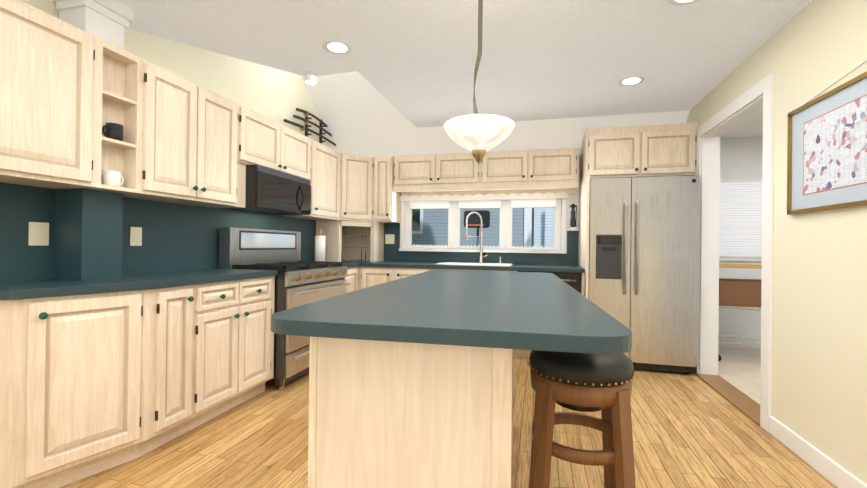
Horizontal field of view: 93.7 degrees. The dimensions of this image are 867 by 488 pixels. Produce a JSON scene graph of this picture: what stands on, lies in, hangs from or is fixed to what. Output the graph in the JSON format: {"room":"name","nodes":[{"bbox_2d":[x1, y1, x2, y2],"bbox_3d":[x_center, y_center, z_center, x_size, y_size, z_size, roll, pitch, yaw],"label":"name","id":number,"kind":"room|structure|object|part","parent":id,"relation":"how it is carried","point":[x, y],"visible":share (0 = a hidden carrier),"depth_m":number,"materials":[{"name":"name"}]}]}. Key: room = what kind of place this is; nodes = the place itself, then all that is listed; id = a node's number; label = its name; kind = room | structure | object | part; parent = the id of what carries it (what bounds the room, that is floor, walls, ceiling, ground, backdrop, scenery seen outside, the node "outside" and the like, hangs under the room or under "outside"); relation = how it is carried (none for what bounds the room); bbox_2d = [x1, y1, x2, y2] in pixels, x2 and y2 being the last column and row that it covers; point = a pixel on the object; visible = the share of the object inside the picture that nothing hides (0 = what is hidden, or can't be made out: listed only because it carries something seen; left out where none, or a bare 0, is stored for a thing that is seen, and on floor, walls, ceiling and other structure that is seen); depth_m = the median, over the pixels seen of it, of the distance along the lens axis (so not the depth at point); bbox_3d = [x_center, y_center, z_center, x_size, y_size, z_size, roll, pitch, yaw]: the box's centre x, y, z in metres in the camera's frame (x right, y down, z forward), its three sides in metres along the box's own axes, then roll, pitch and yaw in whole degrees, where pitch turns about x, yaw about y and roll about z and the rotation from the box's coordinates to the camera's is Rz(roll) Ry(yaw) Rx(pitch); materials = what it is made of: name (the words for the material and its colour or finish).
{"room":"kitchen","nodes":[
{"label":"kitchen","id":0,"kind":"room"},
{"bbox_2d":[0,0,332,282],"bbox_3d":[-2.141,-0.579,1.814,0.122,3.350,7.320,1,0,15],"label":"wall","id":1,"kind":"structure","parent":0,"point":[277,95],"depth_m":3.37,"materials":[{"name":"beige paint"}]},
{"bbox_2d":[0,0,111,190],"bbox_3d":[-1.911,-0.671,1.798,0.308,0.760,0.662,1,0,15],"label":"upper cabinet","id":2,"kind":"object","parent":1,"relation":"attached to","point":[68,91],"depth_m":1.86,"materials":[{"name":"brown wood"}]},
{"bbox_2d":[53,0,133,191],"bbox_3d":[-1.854,-0.819,2.216,0.220,1.040,0.260,1,0,15],"label":"chase","id":3,"kind":"object","parent":1,"relation":"attached to","point":[108,20],"visible":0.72,"depth_m":2.16,"materials":[{"name":"white paint"}]},
{"bbox_2d":[108,52,203,203],"bbox_3d":[-1.732,-0.666,2.490,0.308,0.760,0.398,1,0,15],"label":"upper cabinet","id":4,"kind":"object","parent":1,"relation":"attached to","point":[159,110],"depth_m":2.37,"materials":[{"name":"brown wood"}]},
{"bbox_2d":[102,123,123,140],"bbox_3d":[-1.721,-0.599,2.177,0.075,0.088,0.102,1,0,15],"label":"mug","id":5,"kind":"object","parent":4,"relation":"in","point":[115,131],"visible":0.73,"depth_m":2.16,"materials":[{"name":"black ceramic"}]},
{"bbox_2d":[103,170,123,186],"bbox_3d":[-1.720,-0.349,2.192,0.073,0.080,0.100,1,0,15],"label":"mug","id":6,"kind":"object","parent":4,"relation":"in","point":[112,178],"visible":0.88,"depth_m":2.15,"materials":[{"name":"white ceramic"}]},
{"bbox_2d":[186,88,243,207],"bbox_3d":[-1.635,-0.663,2.864,0.308,0.760,0.375,1,0,15],"label":"upper cabinet","id":7,"kind":"object","parent":1,"relation":"attached to","point":[222,122],"depth_m":2.85,"materials":[{"name":"brown wood"}]},
{"bbox_2d":[240,107,283,175],"bbox_3d":[-1.523,-0.828,3.288,0.308,0.425,0.500,1,0,15],"label":"upper cabinet","id":8,"kind":"object","parent":1,"relation":"attached to","point":[263,136],"depth_m":3.26,"materials":[{"name":"brown wood"}]},
{"bbox_2d":[221,164,310,214],"bbox_3d":[-1.413,-0.445,3.527,0.419,0.330,0.765,1,0,15],"label":"microwave","id":9,"kind":"object","parent":8,"relation":"attached to","point":[271,191],"visible":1,"depth_m":3.36,"materials":[{"name":"black plastic"}]},
{"bbox_2d":[0,182,578,281],"bbox_3d":[-0.290,-0.209,2.958,2.897,0.834,3.929,1,0,15],"label":"backsplash","id":10,"kind":"structure","parent":1,"relation":"attached to","point":[89,234],"depth_m":2.50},
{"bbox_2d":[28,222,48,245],"bbox_3d":[-2.008,-0.051,2.070,0.009,0.118,0.085,1,0,15],"label":"switch plate","id":11,"kind":"object","parent":10,"relation":"attached to","point":[38,234],"visible":1,"depth_m":2.06,"materials":[{"name":"beige plastic"}]},
{"bbox_2d":[130,227,141,245],"bbox_3d":[-1.879,-0.048,2.568,0.009,0.118,0.075,1,0,15],"label":"electrical outlet plate","id":12,"kind":"object","parent":10,"relation":"attached to","point":[135,236],"visible":1,"depth_m":2.56,"materials":[{"name":"beige plastic"}]},
{"bbox_2d":[385,234,394,243],"bbox_3d":[-0.541,-0.061,5.041,0.120,0.118,0.009,1,0,15],"label":"switch plate","id":13,"kind":"object","parent":10,"relation":"attached to","point":[389,238],"visible":1,"depth_m":5.04,"materials":[{"name":"beige plastic"}]},
{"bbox_3d":[1.533,-0.155,4.473,0.128,0.015,0.068,1,0,15],"label":"figurine","id":14,"kind":"object","parent":10,"relation":"attached to","visible":0},
{"bbox_2d":[569,204,576,228],"bbox_3d":[1.535,-0.304,4.472,0.086,0.280,0.090,1,0,15],"label":"figurine","id":15,"kind":"object","parent":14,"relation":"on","point":[572,221],"visible":0.94,"depth_m":4.45,"materials":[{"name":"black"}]},
{"bbox_2d":[284,126,315,183],"bbox_3d":[-1.399,-0.824,3.767,0.308,0.425,0.490,1,0,15],"label":"upper cabinet","id":16,"kind":"object","parent":1,"relation":"attached to","point":[298,148],"depth_m":3.75,"materials":[{"name":"brown wood"}]},
{"bbox_2d":[284,108,335,145],"bbox_3d":[-1.326,-1.302,4.531,0.078,0.280,1.122,1,0,15],"label":"rack","id":17,"kind":"object","parent":1,"relation":"attached to","point":[307,121],"visible":1,"depth_m":4.41,"materials":[{"name":"grey metal"}]},
{"bbox_2d":[280,141,339,219],"bbox_3d":[-1.263,-0.653,4.298,0.308,0.760,0.609,1,0,15],"label":"upper cabinet","id":18,"kind":"object","parent":1,"relation":"attached to","point":[325,186],"depth_m":4.23,"materials":[{"name":"brown wood"}]},
{"bbox_2d":[340,152,371,221],"bbox_3d":[-0.984,-0.647,4.855,0.586,0.760,0.608,1,0,15],"label":"upper cabinet","id":19,"kind":"object","parent":1,"relation":"attached to","point":[355,170],"depth_m":4.64,"materials":[{"name":"brown wood"}]},
{"bbox_2d":[60,343,836,487],"bbox_3d":[1.279,1.161,1.338,7.020,0.050,8.140,1,0,15],"label":"floor","id":20,"kind":"structure","parent":0,"point":[691,430],"depth_m":2.28,"materials":[{"name":"brown wood"}]},
{"bbox_2d":[0,289,151,487],"bbox_3d":[-1.806,0.663,1.810,0.550,0.876,0.700,1,0,15],"label":"base cabinet","id":21,"kind":"object","parent":20,"relation":"on","point":[91,384],"depth_m":1.81,"materials":[{"name":"brown wood"}]},
{"bbox_2d":[148,284,199,451],"bbox_3d":[-1.677,0.666,2.277,0.566,0.876,0.268,1,0,15],"label":"base cabinet","id":22,"kind":"object","parent":20,"relation":"on","point":[174,341],"depth_m":2.21,"materials":[{"name":"brown wood"}]},
{"bbox_2d":[200,279,243,424],"bbox_3d":[-1.599,0.669,2.577,0.566,0.876,0.352,1,0,15],"label":"base cabinet","id":23,"kind":"object","parent":20,"relation":"on","point":[221,303],"depth_m":2.54,"materials":[{"name":"brown wood"}]},
{"bbox_2d":[240,276,274,403],"bbox_3d":[-1.505,0.671,2.939,0.566,0.876,0.395,1,0,15],"label":"base cabinet","id":24,"kind":"object","parent":20,"relation":"on","point":[259,293],"depth_m":2.87,"materials":[{"name":"brown wood"}]},
{"bbox_2d":[0,268,277,299],"bbox_3d":[-1.667,0.209,2.280,0.576,0.040,1.759,1,0,15],"label":"countertop","id":25,"kind":"structure","parent":24,"relation":"on","point":[17,290],"depth_m":2.04,"materials":[{"name":"green laminate"}]},
{"bbox_2d":[219,227,349,389],"bbox_3d":[-1.246,0.495,3.599,0.681,1.240,0.980,1,0,15],"label":"range","id":26,"kind":"object","parent":20,"relation":"on","point":[298,282],"visible":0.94,"depth_m":3.30,"materials":[{"name":"grey metal"}]},
{"bbox_2d":[345,267,359,292],"bbox_3d":[-1.150,0.681,4.308,0.566,0.876,0.415,1,0,15],"label":"base cabinet","id":27,"kind":"object","parent":20,"relation":"on","point":[353,278],"depth_m":4.33,"materials":[{"name":"brown wood"}]},
{"bbox_2d":[342,260,359,267],"bbox_3d":[-1.139,0.224,4.306,0.580,0.040,0.411,1,0,15],"label":"countertop","id":28,"kind":"structure","parent":27,"relation":"on","point":[350,263],"depth_m":4.39,"materials":[{"name":"green laminate"}]},
{"bbox_2d":[315,229,325,260],"bbox_3d":[-1.213,0.020,4.348,0.138,0.364,0.140,1,0,15],"label":"paper towel holder","id":29,"kind":"object","parent":28,"relation":"on","point":[320,240],"visible":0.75,"depth_m":4.30,"materials":[{"name":"white paper"}]},
{"bbox_2d":[360,267,395,288],"bbox_3d":[-0.554,0.690,4.711,0.427,0.876,0.645,1,0,15],"label":"base cabinet","id":30,"kind":"object","parent":20,"relation":"on","point":[369,276],"depth_m":4.41,"materials":[{"name":"brown wood"}]},
{"bbox_2d":[308,338,513,487],"bbox_3d":[0.130,0.688,2.151,0.687,0.875,2.121,1,0,15],"label":"kitchen island","id":31,"kind":"object","parent":20,"relation":"on","point":[411,381],"depth_m":1.13,"materials":[{"name":"beige laminate"}]},
{"bbox_2d":[270,270,631,353],"bbox_3d":[0.224,0.230,2.122,1.064,0.040,2.356,1,0,15],"label":"island countertop","id":32,"kind":"structure","parent":31,"relation":"on","point":[495,312],"depth_m":1.15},
{"bbox_2d":[396,268,431,279],"bbox_3d":[-0.153,0.695,4.608,0.400,0.876,0.645,1,0,15],"label":"base cabinet","id":33,"kind":"object","parent":20,"relation":"on","point":[400,272],"depth_m":4.31,"materials":[{"name":"brown wood"}]},
{"bbox_2d":[432,269,515,356],"bbox_3d":[0.466,0.702,4.447,0.880,0.876,0.645,1,0,15],"label":"base cabinet","id":34,"kind":"object","parent":20,"relation":"on","point":[432,269],"depth_m":4.14,"materials":[{"name":"brown wood"}]},
{"bbox_2d":[516,271,583,357],"bbox_3d":[1.203,0.710,4.256,0.643,0.876,0.645,1,0,15],"label":"base cabinet","id":35,"kind":"object","parent":20,"relation":"on","point":[575,280],"depth_m":3.90,"materials":[{"name":"brown wood"}]},
{"bbox_2d":[360,261,584,272],"bbox_3d":[0.115,0.235,4.535,2.894,0.049,0.660,1,0,15],"label":"countertop","id":36,"kind":"structure","parent":35,"relation":"on","point":[391,264],"depth_m":4.22,"materials":[{"name":"green laminate"}]},
{"bbox_2d":[316,220,383,261],"bbox_3d":[-0.981,-0.029,4.854,0.597,0.472,0.587,1,0,15],"label":"appliance garage","id":37,"kind":"object","parent":36,"relation":"on","point":[356,240],"visible":0.98,"depth_m":4.81,"materials":[{"name":"brown wood"}]},
{"bbox_2d":[465,212,501,262],"bbox_3d":[0.568,-0.078,4.632,0.407,0.586,0.182,1,0,15],"label":"faucet","id":38,"kind":"object","parent":36,"relation":"on","point":[467,236],"visible":1,"depth_m":4.67,"materials":[{"name":"silver metal"}]},
{"bbox_2d":[528,350,635,487],"bbox_3d":[0.482,0.737,1.351,0.350,0.777,0.350,1,0,15],"label":"stool","id":39,"kind":"object","parent":20,"relation":"on","point":[583,382],"visible":0.96,"depth_m":1.24,"materials":[{"name":"brown wood"}]},
{"bbox_2d":[579,175,699,373],"bbox_3d":[1.947,0.264,3.980,0.923,1.783,0.814,1,0,15],"label":"fridge","id":40,"kind":"object","parent":20,"relation":"on","point":[644,260],"depth_m":3.63,"materials":[{"name":"grey metal"}]},
{"bbox_3d":[1.521,0.259,4.131,0.023,1.783,0.736,1,0,15],"label":"fridge panel","id":41,"kind":"part","parent":40,"relation":"part of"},
{"bbox_2d":[696,373,759,425],"bbox_3d":[2.274,1.149,3.063,0.180,0.014,1.060,1,0,15],"label":"threshold","id":42,"kind":"object","parent":20,"relation":"on","point":[745,404],"depth_m":3.04,"materials":[{"name":"brown wood"}]},
{"bbox_2d":[718,262,761,361],"bbox_3d":[3.232,0.687,4.167,0.802,0.970,0.490,1,0,15],"label":"desk","id":43,"kind":"object","parent":20,"relation":"on","point":[742,293],"visible":0.46,"depth_m":4.02,"materials":[{"name":"brown wood"}]},
{"bbox_2d":[118,0,810,138],"bbox_3d":[1.383,-1.333,1.391,6.900,0.060,8.020,1,0,15],"label":"ceiling","id":44,"kind":"structure","parent":0,"point":[413,62],"depth_m":2.68,"materials":[{"name":"white paint"}]},
{"bbox_2d":[305,71,316,84],"bbox_3d":[-0.950,-1.288,3.153,0.090,0.070,0.090,1,0,15],"label":"recessed light","id":45,"kind":"object","parent":44,"relation":"in","point":[310,77],"visible":1,"depth_m":3.12,"materials":[{"name":"white paint"}]},
{"bbox_2d":[323,40,351,54],"bbox_3d":[-0.645,-1.319,2.733,0.194,0.004,0.194,1,0,15],"label":"recessed light","id":46,"kind":"object","parent":44,"relation":"in","point":[337,47],"visible":1,"depth_m":2.73,"materials":[{"name":"white paint"}]},
{"bbox_2d":[444,0,514,162],"bbox_3d":[0.223,-0.853,1.957,0.341,0.922,0.341,1,0,15],"label":"pendant lamp","id":47,"kind":"object","parent":44,"relation":"hanging from","point":[477,135],"visible":1,"depth_m":1.87,"materials":[{"name":"white glass"}]},
{"bbox_2d":[618,76,644,85],"bbox_3d":[1.568,-1.290,3.223,0.194,0.004,0.194,1,0,15],"label":"recessed light","id":48,"kind":"object","parent":44,"relation":"in","point":[631,81],"visible":1,"depth_m":3.22,"materials":[{"name":"white paint"}]},
{"bbox_2d":[668,0,699,5],"bbox_3d":[1.333,-1.298,2.117,0.194,0.004,0.194,1,0,15],"label":"recessed light","id":49,"kind":"object","parent":44,"relation":"in","point":[679,2],"visible":1,"depth_m":2.18,"materials":[{"name":"white paint"}]},
{"bbox_2d":[355,155,580,265],"bbox_3d":[0.745,-0.531,4.784,3.980,3.350,0.120,1,0,15],"label":"wall","id":50,"kind":"structure","parent":0,"point":[572,199],"depth_m":4.51,"materials":[{"name":"white"}]},
{"bbox_2d":[372,156,400,222],"bbox_3d":[-0.554,-0.641,4.883,0.232,0.760,0.337,1,0,15],"label":"upper cabinet","id":51,"kind":"object","parent":50,"relation":"attached to","point":[386,203],"depth_m":4.73,"materials":[{"name":"brown wood"}]},
{"bbox_2d":[394,154,440,191],"bbox_3d":[-0.182,-0.837,4.793,0.503,0.360,0.327,1,0,15],"label":"upper cabinet","id":52,"kind":"object","parent":50,"relation":"attached to","point":[412,173],"depth_m":4.64,"materials":[{"name":"brown wood"}]},
{"bbox_2d":[437,152,484,191],"bbox_3d":[0.306,-0.832,4.666,0.507,0.360,0.327,1,0,15],"label":"upper cabinet","id":53,"kind":"object","parent":50,"relation":"attached to","point":[456,172],"depth_m":4.52,"materials":[{"name":"brown wood"}]},
{"bbox_2d":[399,199,566,253],"bbox_3d":[0.546,-0.231,4.808,1.959,0.655,0.170,1,0,15],"label":"window","id":54,"kind":"structure","parent":50,"relation":"in","point":[505,227],"depth_m":4.73,"materials":[{"name":"white paint"}]},
{"bbox_2d":[410,199,555,208],"bbox_3d":[0.543,-0.478,4.782,1.717,0.121,0.016,1,0,15],"label":"roller shades","id":55,"kind":"object","parent":54,"relation":"attached to","point":[526,203],"visible":0.92,"depth_m":4.77,"materials":[{"name":"white fabric"}]},
{"bbox_2d":[400,192,567,200],"bbox_3d":[0.531,-0.549,4.734,1.970,0.071,0.020,1,0,15],"label":"scalloped valance","id":56,"kind":"object","parent":54,"relation":"attached to","point":[503,196],"visible":0.94,"depth_m":4.70,"materials":[{"name":"white paint"}]},
{"bbox_2d":[481,150,528,191],"bbox_3d":[0.798,-0.826,4.539,0.508,0.360,0.327,1,0,15],"label":"upper cabinet","id":57,"kind":"object","parent":50,"relation":"attached to","point":[499,169],"depth_m":4.38,"materials":[{"name":"brown wood"}]},
{"bbox_2d":[529,148,578,187],"bbox_3d":[1.291,-0.821,4.411,0.512,0.360,0.327,1,0,15],"label":"upper cabinet","id":58,"kind":"object","parent":50,"relation":"attached to","point":[541,171],"depth_m":4.26,"materials":[{"name":"brown wood"}]},
{"bbox_2d":[580,122,697,184],"bbox_3d":[2.000,-0.866,4.059,0.946,0.475,0.652,1,0,15],"label":"upper cabinet","id":59,"kind":"object","parent":50,"relation":"attached to","point":[661,150],"visible":1,"depth_m":3.79,"materials":[{"name":"brown wood"}]},
{"bbox_2d":[301,71,689,156],"bbox_3d":[0.501,-1.629,4.034,3.860,1.266,1.431,1,0,15],"label":"wall","id":60,"kind":"structure","parent":0,"point":[358,113],"depth_m":4.50,"materials":[{"name":"white paint"}]},
{"bbox_2d":[719,137,762,343],"bbox_3d":[4.286,-0.083,4.710,2.920,2.540,0.120,1,0,15],"label":"wall","id":61,"kind":"structure","parent":0,"point":[741,158],"depth_m":4.82,"materials":[{"name":"white paint"}]},
{"bbox_2d":[719,178,761,260],"bbox_3d":[3.517,-0.287,4.825,0.930,0.970,0.043,1,0,15],"label":"window blind","id":62,"kind":"object","parent":61,"relation":"attached to","point":[740,232],"visible":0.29,"depth_m":4.78,"materials":[{"name":"white paint"}]},
{"bbox_2d":[686,0,866,484],"bbox_3d":[1.720,-0.131,0.871,0.120,2.540,7.200,1,0,15],"label":"wall","id":63,"kind":"structure","parent":0,"point":[810,50],"depth_m":2.10,"materials":[{"name":"beige paint"}]},
{"bbox_2d":[695,73,773,431],"bbox_3d":[2.287,0.056,3.062,0.158,2.200,1.229,1,0,15],"label":"door frame","id":64,"kind":"structure","parent":63,"relation":"attached to","point":[731,116],"depth_m":3.35,"materials":[{"name":"white paint"}]},
{"bbox_2d":[769,415,866,487],"bbox_3d":[1.395,1.079,-0.061,0.015,0.105,5.250,1,0,15],"label":"baseboard","id":65,"kind":"structure","parent":63,"relation":"attached to","point":[830,470],"depth_m":2.07,"materials":[{"name":"white paint"}]},
{"bbox_2d":[787,61,866,214],"bbox_3d":[1.832,-0.498,1.579,0.023,0.654,1.500,1,0,15],"label":"picture frame","id":66,"kind":"object","parent":63,"relation":"attached to","point":[827,153],"visible":1,"depth_m":1.98,"materials":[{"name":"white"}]},
{"label":"outside","id":67,"kind":"structure","parent":0,"visible":0},
{"bbox_3d":[6.323,1.894,24.044,60.000,0.100,40.000,1,0,15],"label":"ground","id":68,"kind":"structure","parent":67,"visible":0},
{"bbox_2d":[412,208,553,247],"bbox_3d":[3.991,-1.748,14.896,28.000,7.050,12.932,1,0,15],"label":"scenery","id":69,"kind":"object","parent":68,"relation":"on","point":[532,227],"visible":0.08,"depth_m":13.07,"materials":[{"name":"blue"}]}
]}

